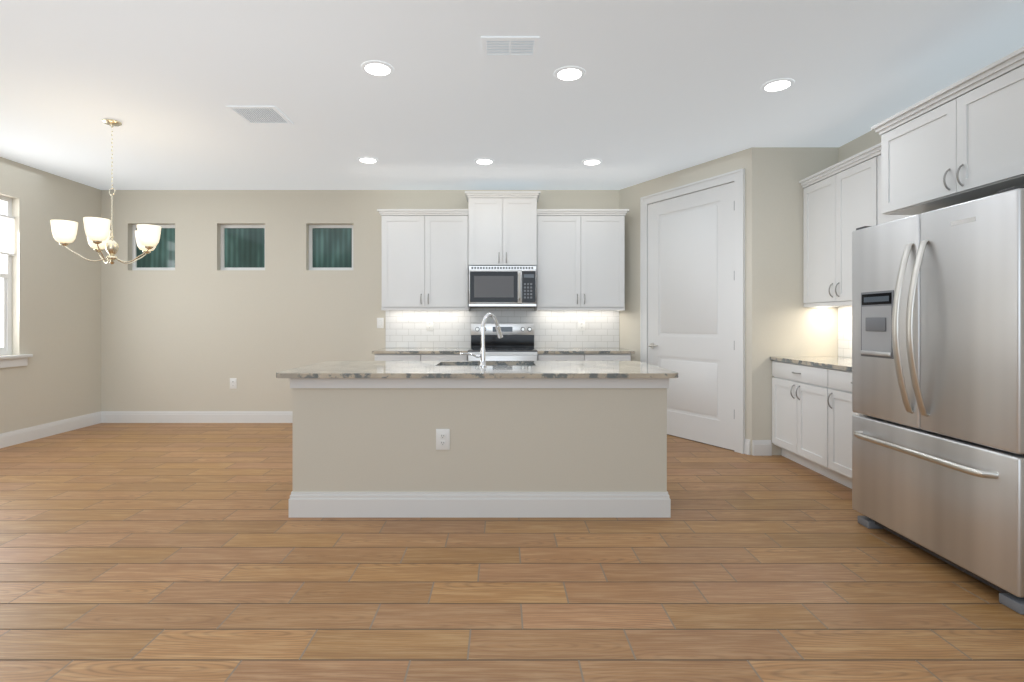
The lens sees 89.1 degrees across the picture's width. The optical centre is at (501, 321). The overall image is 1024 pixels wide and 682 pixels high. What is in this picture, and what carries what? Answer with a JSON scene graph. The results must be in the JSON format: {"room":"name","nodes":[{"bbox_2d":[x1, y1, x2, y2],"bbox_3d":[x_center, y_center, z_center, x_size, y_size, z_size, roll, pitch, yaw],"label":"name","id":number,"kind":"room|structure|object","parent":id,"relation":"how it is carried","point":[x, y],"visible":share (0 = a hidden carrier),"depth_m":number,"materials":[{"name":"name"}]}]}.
{"room":"kitchen","nodes":[
{"label":"kitchen","id":0,"kind":"room"},
{"bbox_2d":[0,157,100,433],"bbox_3d":[-4.980,-0.190,1.485,0.150,2.850,10.070,0,0,0],"label":"wall","id":1,"kind":"structure","parent":0,"point":[56,309],"depth_m":5.66,"materials":[{"name":"paint"}]},
{"bbox_2d":[0,196,32,367],"bbox_3d":[-4.942,-0.402,4.838,0.175,1.704,1.105,0,0,0],"label":"window","id":2,"kind":"structure","parent":1,"relation":"in","point":[7,218],"depth_m":5.23,"materials":[{"name":"white paint"}]},
{"bbox_2d":[0,411,100,447],"bbox_3d":[-4.897,1.165,1.485,0.016,0.140,9.770,0,0,0],"label":"baseboard","id":3,"kind":"structure","parent":1,"relation":"attached to","point":[11,438],"depth_m":5.60,"materials":[{"name":"white paint"}]},
{"bbox_2d":[101,190,618,410],"bbox_3d":[-1.683,-0.190,6.445,6.743,2.850,0.150,0,0,0],"label":"wall","id":4,"kind":"structure","parent":0,"point":[197,328],"depth_m":6.37,"materials":[{"name":"paint"}]},
{"bbox_2d":[132,225,174,269],"bbox_3d":[-4.290,-0.917,6.471,0.577,0.572,0.047,0,0,0],"label":"window","id":5,"kind":"structure","parent":4,"relation":"in","point":[161,256],"depth_m":6.47,"materials":[{"name":"teal glass"}]},
{"bbox_2d":[101,411,292,422],"bbox_3d":[-3.160,1.165,6.362,3.490,0.140,0.016,0,0,0],"label":"baseboard","id":6,"kind":"structure","parent":4,"relation":"attached to","point":[196,416],"depth_m":6.35,"materials":[{"name":"white paint"}]},
{"bbox_2d":[230,378,236,388],"bbox_3d":[-3.286,0.755,6.364,0.082,0.128,0.009,0,0,0],"label":"outlet","id":7,"kind":"object","parent":4,"relation":"attached to","point":[233,383],"visible":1,"depth_m":6.36,"materials":[{"name":"white plastic"}]},
{"bbox_2d":[221,225,264,269],"bbox_3d":[-3.192,-0.917,6.471,0.587,0.572,0.047,0,0,0],"label":"window","id":8,"kind":"structure","parent":4,"relation":"in","point":[242,247],"depth_m":6.47,"materials":[{"name":"teal glass"}]},
{"bbox_2d":[309,225,352,269],"bbox_3d":[-2.105,-0.917,6.471,0.573,0.572,0.047,0,0,0],"label":"window","id":9,"kind":"structure","parent":4,"relation":"in","point":[330,247],"depth_m":6.47,"materials":[{"name":"teal glass"}]},
{"bbox_2d":[377,318,383,327],"bbox_3d":[-1.487,0.015,6.364,0.082,0.128,0.009,0,0,0],"label":"light switch","id":10,"kind":"object","parent":4,"relation":"attached to","point":[380,322],"visible":1,"depth_m":6.36,"materials":[{"name":"white plastic"}]},
{"bbox_2d":[377,209,469,310],"bbox_3d":[-0.912,-0.717,6.178,1.052,1.167,0.359,0,0,0],"label":"upper cabinet","id":11,"kind":"object","parent":4,"relation":"attached to","point":[425,266],"visible":0.98,"depth_m":6.04,"materials":[{"name":"white paint"}]},
{"bbox_2d":[386,308,618,347],"bbox_3d":[0.009,0.093,6.363,2.857,0.512,0.008,0,0,0],"label":"backsplash","id":12,"kind":"structure","parent":4,"relation":"attached to","point":[452,328],"depth_m":6.36,"materials":[{"name":"tile"}]},
{"bbox_2d":[426,320,432,330],"bbox_3d":[-0.880,0.045,6.354,0.082,0.128,0.009,0,0,0],"label":"outlet","id":13,"kind":"object","parent":12,"relation":"attached to","point":[429,325],"visible":1,"depth_m":6.35,"materials":[{"name":"white plastic"}]},
{"bbox_2d":[578,320,584,330],"bbox_3d":[0.976,0.045,6.354,0.082,0.128,0.009,0,0,0],"label":"outlet","id":14,"kind":"object","parent":12,"relation":"attached to","point":[581,325],"visible":1,"depth_m":6.35,"materials":[{"name":"white plastic"}]},
{"bbox_2d":[465,191,540,265],"bbox_3d":[0.010,-1.065,6.136,0.862,0.840,0.444,0,0,0],"label":"upper cabinet","id":15,"kind":"object","parent":4,"relation":"attached to","point":[502,228],"visible":1,"depth_m":5.96,"materials":[{"name":"white paint"}]},
{"bbox_2d":[469,266,535,306],"bbox_3d":[0.010,-0.407,6.119,0.770,0.460,0.478,0,0,0],"label":"microwave","id":16,"kind":"object","parent":15,"relation":"attached to","point":[502,286],"visible":1,"depth_m":5.92,"materials":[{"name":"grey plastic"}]},
{"bbox_2d":[535,209,628,310],"bbox_3d":[0.937,-0.717,6.178,1.062,1.167,0.359,0,0,0],"label":"upper cabinet","id":17,"kind":"object","parent":4,"relation":"attached to","point":[580,259],"visible":0.98,"depth_m":6.04,"materials":[{"name":"white paint"}]},
{"bbox_2d":[0,423,1023,681],"bbox_3d":[-0.892,1.265,1.485,8.625,0.060,10.370,0,0,0],"label":"floor","id":18,"kind":"structure","parent":0,"point":[162,553],"depth_m":2.45,"materials":[{"name":"brown wood"}]},
{"bbox_2d":[375,354,467,360],"bbox_3d":[-0.894,0.793,6.039,1.032,0.883,0.656,0,0,0],"label":"base cabinet","id":19,"kind":"object","parent":18,"relation":"on","point":[421,357],"visible":0.15,"depth_m":5.75,"materials":[{"name":"white paint"}]},
{"bbox_2d":[372,348,470,353],"bbox_3d":[-0.905,0.336,6.043,1.059,0.030,0.626,0,0,0],"label":"countertop","id":20,"kind":"structure","parent":19,"relation":"on","point":[421,350],"depth_m":5.73,"materials":[{"name":"stone"}]},
{"bbox_2d":[284,361,671,517],"bbox_3d":[-0.140,0.793,3.780,2.410,0.884,0.998,0,0,0],"label":"kitchen island","id":21,"kind":"object","parent":18,"relation":"on","point":[473,439],"depth_m":3.30,"materials":[{"name":"paint"}]},
{"bbox_2d":[276,361,677,376],"bbox_3d":[-0.155,0.338,3.757,2.550,0.034,1.045,0,0,0],"label":"island countertop","id":22,"kind":"structure","parent":21,"relation":"on","point":[327,368],"depth_m":3.50,"materials":[{"name":"grey stone"}]},
{"bbox_2d":[460,312,502,366],"bbox_3d":[-0.141,0.126,3.823,0.303,0.389,0.335,0,0,0],"label":"faucet","id":23,"kind":"object","parent":22,"relation":"on","point":[482,356],"visible":1,"depth_m":3.73,"materials":[{"name":"silver metal"}]},
{"bbox_2d":[468,323,536,360],"bbox_3d":[0.010,0.627,5.996,0.764,1.215,0.719,0,0,0],"label":"range","id":24,"kind":"object","parent":18,"relation":"on","point":[515,342],"visible":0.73,"depth_m":6.28,"materials":[{"name":"grey metal"}]},
{"bbox_2d":[537,353,630,360],"bbox_3d":[0.914,0.793,6.039,1.032,0.883,0.656,0,0,0],"label":"base cabinet","id":25,"kind":"object","parent":18,"relation":"on","point":[583,357],"visible":0.06,"depth_m":5.75,"materials":[{"name":"white paint"}]},
{"bbox_2d":[535,348,634,353],"bbox_3d":[0.933,0.336,6.043,1.074,0.030,0.626,0,0,0],"label":"countertop","id":26,"kind":"structure","parent":25,"relation":"on","point":[582,351],"depth_m":5.73,"materials":[{"name":"stone"}]},
{"bbox_2d":[772,360,831,478],"bbox_3d":[2.807,0.793,4.365,0.621,0.884,0.896,0,0,0],"label":"base cabinet","id":27,"kind":"object","parent":18,"relation":"on","point":[812,412],"depth_m":4.32,"materials":[{"name":"white paint"}]},
{"bbox_2d":[770,357,851,370],"bbox_3d":[2.793,0.336,4.055,0.626,0.030,1.514,0,0,0],"label":"countertop","id":28,"kind":"structure","parent":27,"relation":"on","point":[842,363],"depth_m":4.32,"materials":[{"name":"stone"}]},
{"bbox_2d":[832,369,858,488],"bbox_3d":[2.807,0.793,3.681,0.621,0.884,0.736,0,0,0],"label":"base cabinet","id":29,"kind":"object","parent":18,"relation":"on","point":[842,412],"depth_m":3.83,"materials":[{"name":"white paint"}]},
{"bbox_2d":[852,187,1023,614],"bbox_3d":[2.572,0.331,2.695,1.016,1.808,1.050,0,0,0],"label":"fridge","id":30,"kind":"object","parent":18,"relation":"on","point":[938,381],"visible":1,"depth_m":2.53,"materials":[{"name":"grey metal"}]},
{"bbox_2d":[0,0,1023,189],"bbox_3d":[-0.892,-1.645,1.485,8.625,0.060,10.370,0,0,0],"label":"ceiling","id":31,"kind":"structure","parent":0,"point":[659,88],"depth_m":3.53,"materials":[{"name":"paint"}]},
{"bbox_2d":[50,119,160,263],"bbox_3d":[-3.115,-1.038,4.197,0.703,1.151,0.727,0,0,0],"label":"chandelier","id":32,"kind":"object","parent":31,"relation":"hanging from","point":[98,231],"visible":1,"depth_m":4.13,"materials":[{"name":"white glass"}]},
{"bbox_2d":[226,106,293,124],"bbox_3d":[-1.880,-1.611,4.065,0.370,0.008,0.350,0,0,0],"label":"ceiling vent","id":33,"kind":"object","parent":31,"relation":"in","point":[261,115],"visible":0.98,"depth_m":4.05,"materials":[{"name":"white metal"}]},
{"bbox_2d":[358,157,377,162],"bbox_3d":[-1.334,-1.611,5.190,0.204,0.008,0.204,0,0,0],"label":"recessed light","id":34,"kind":"object","parent":31,"relation":"in","point":[367,159],"visible":0.96,"depth_m":5.18,"materials":[{"name":"white"}]},
{"bbox_2d":[361,60,393,76],"bbox_3d":[-0.791,-1.611,3.316,0.204,0.008,0.204,0,0,0],"label":"recessed light","id":35,"kind":"object","parent":31,"relation":"in","point":[377,68],"visible":1,"depth_m":3.30,"materials":[{"name":"white plastic"}]},
{"bbox_2d":[474,158,494,164],"bbox_3d":[-0.174,-1.611,5.231,0.204,0.008,0.204,0,0,0],"label":"recessed light","id":36,"kind":"object","parent":31,"relation":"in","point":[484,161],"visible":0.98,"depth_m":5.22,"materials":[{"name":"white"}]},
{"bbox_2d":[481,36,539,56],"bbox_3d":[0.049,-1.611,3.050,0.330,0.008,0.215,0,0,0],"label":"ceiling vent","id":37,"kind":"object","parent":31,"relation":"in","point":[509,46],"visible":1,"depth_m":3.05,"materials":[{"name":"white metal"}]},
{"bbox_2d":[554,66,584,80],"bbox_3d":[0.441,-1.611,3.384,0.204,0.008,0.204,0,0,0],"label":"recessed light","id":38,"kind":"object","parent":31,"relation":"in","point":[574,72],"visible":1,"depth_m":3.37,"materials":[{"name":"white plastic"}]},
{"bbox_2d":[582,159,601,164],"bbox_3d":[0.911,-1.611,5.252,0.204,0.008,0.204,0,0,0],"label":"recessed light","id":39,"kind":"object","parent":31,"relation":"in","point":[591,161],"visible":0.98,"depth_m":5.24,"materials":[{"name":"white plastic"}]},
{"bbox_2d":[761,78,794,91],"bbox_3d":[1.881,-1.611,3.549,0.204,0.008,0.204,0,0,0],"label":"recessed light","id":40,"kind":"object","parent":31,"relation":"in","point":[776,85],"visible":1,"depth_m":3.54,"materials":[{"name":"white"}]},
{"bbox_2d":[619,147,751,454],"bbox_3d":[1.913,-0.190,5.682,0.150,2.850,1.905,0,0,-29],"label":"wall","id":41,"kind":"structure","parent":0,"point":[629,315],"depth_m":5.66,"materials":[{"name":"paint"}]},
{"bbox_2d":[640,168,744,453],"bbox_3d":[1.923,-0.100,5.435,0.073,2.670,1.324,0,0,-29],"label":"pantry door","id":42,"kind":"structure","parent":41,"relation":"in","point":[692,284],"depth_m":5.32,"materials":[{"name":"white paint"}]},
{"bbox_2d":[744,439,749,454],"bbox_3d":[1.871,1.165,5.587,0.016,0.140,1.749,0,0,-30],"label":"baseboard","id":43,"kind":"structure","parent":41,"relation":"attached to","point":[747,447],"depth_m":4.84,"materials":[{"name":"white paint"}]},
{"bbox_2d":[752,147,838,454],"bbox_3d":[2.793,-0.190,4.891,0.954,2.850,0.150,0,0,0],"label":"wall","id":44,"kind":"structure","parent":0,"point":[786,322],"depth_m":4.82,"materials":[{"name":"paint"}]},
{"bbox_2d":[752,440,771,455],"bbox_3d":[2.405,1.165,4.808,0.170,0.140,0.016,0,0,0],"label":"baseboard return","id":45,"kind":"object","parent":44,"relation":"attached to","point":[761,447],"visible":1,"depth_m":4.80,"materials":[{"name":"white paint"}]},
{"bbox_2d":[839,130,880,161],"bbox_3d":[3.195,-0.190,0.633,0.150,2.850,8.366,0,0,0],"label":"wall","id":46,"kind":"structure","parent":0,"point":[869,139],"depth_m":4.54,"materials":[{"name":"paint"}]},
{"bbox_2d":[801,151,874,306],"bbox_3d":[2.947,-0.711,4.341,0.321,1.092,0.942,0,0,0],"label":"upper cabinet","id":47,"kind":"object","parent":46,"relation":"attached to","point":[841,201],"depth_m":4.36,"materials":[{"name":"white paint"}]},
{"bbox_2d":[838,305,851,357],"bbox_3d":[3.113,0.093,4.055,0.008,0.512,1.514,0,0,0],"label":"backsplash","id":48,"kind":"structure","parent":46,"relation":"attached to","point":[844,331],"depth_m":4.71,"materials":[{"name":"tile"}]},
{"bbox_2d":[875,147,912,224],"bbox_3d":[2.947,-0.711,3.687,0.321,1.092,0.492,0,0,0],"label":"panel","id":49,"kind":"object","parent":46,"relation":"attached to","point":[880,218],"depth_m":3.85,"materials":[{"name":"white paint"}]},
{"bbox_2d":[871,46,1023,214],"bbox_3d":[2.785,-1.002,2.864,0.644,0.595,1.218,0,0,0],"label":"upper cabinet","id":50,"kind":"object","parent":46,"relation":"attached to","point":[959,141],"visible":1,"depth_m":2.86,"materials":[{"name":"white paint"}]}
]}

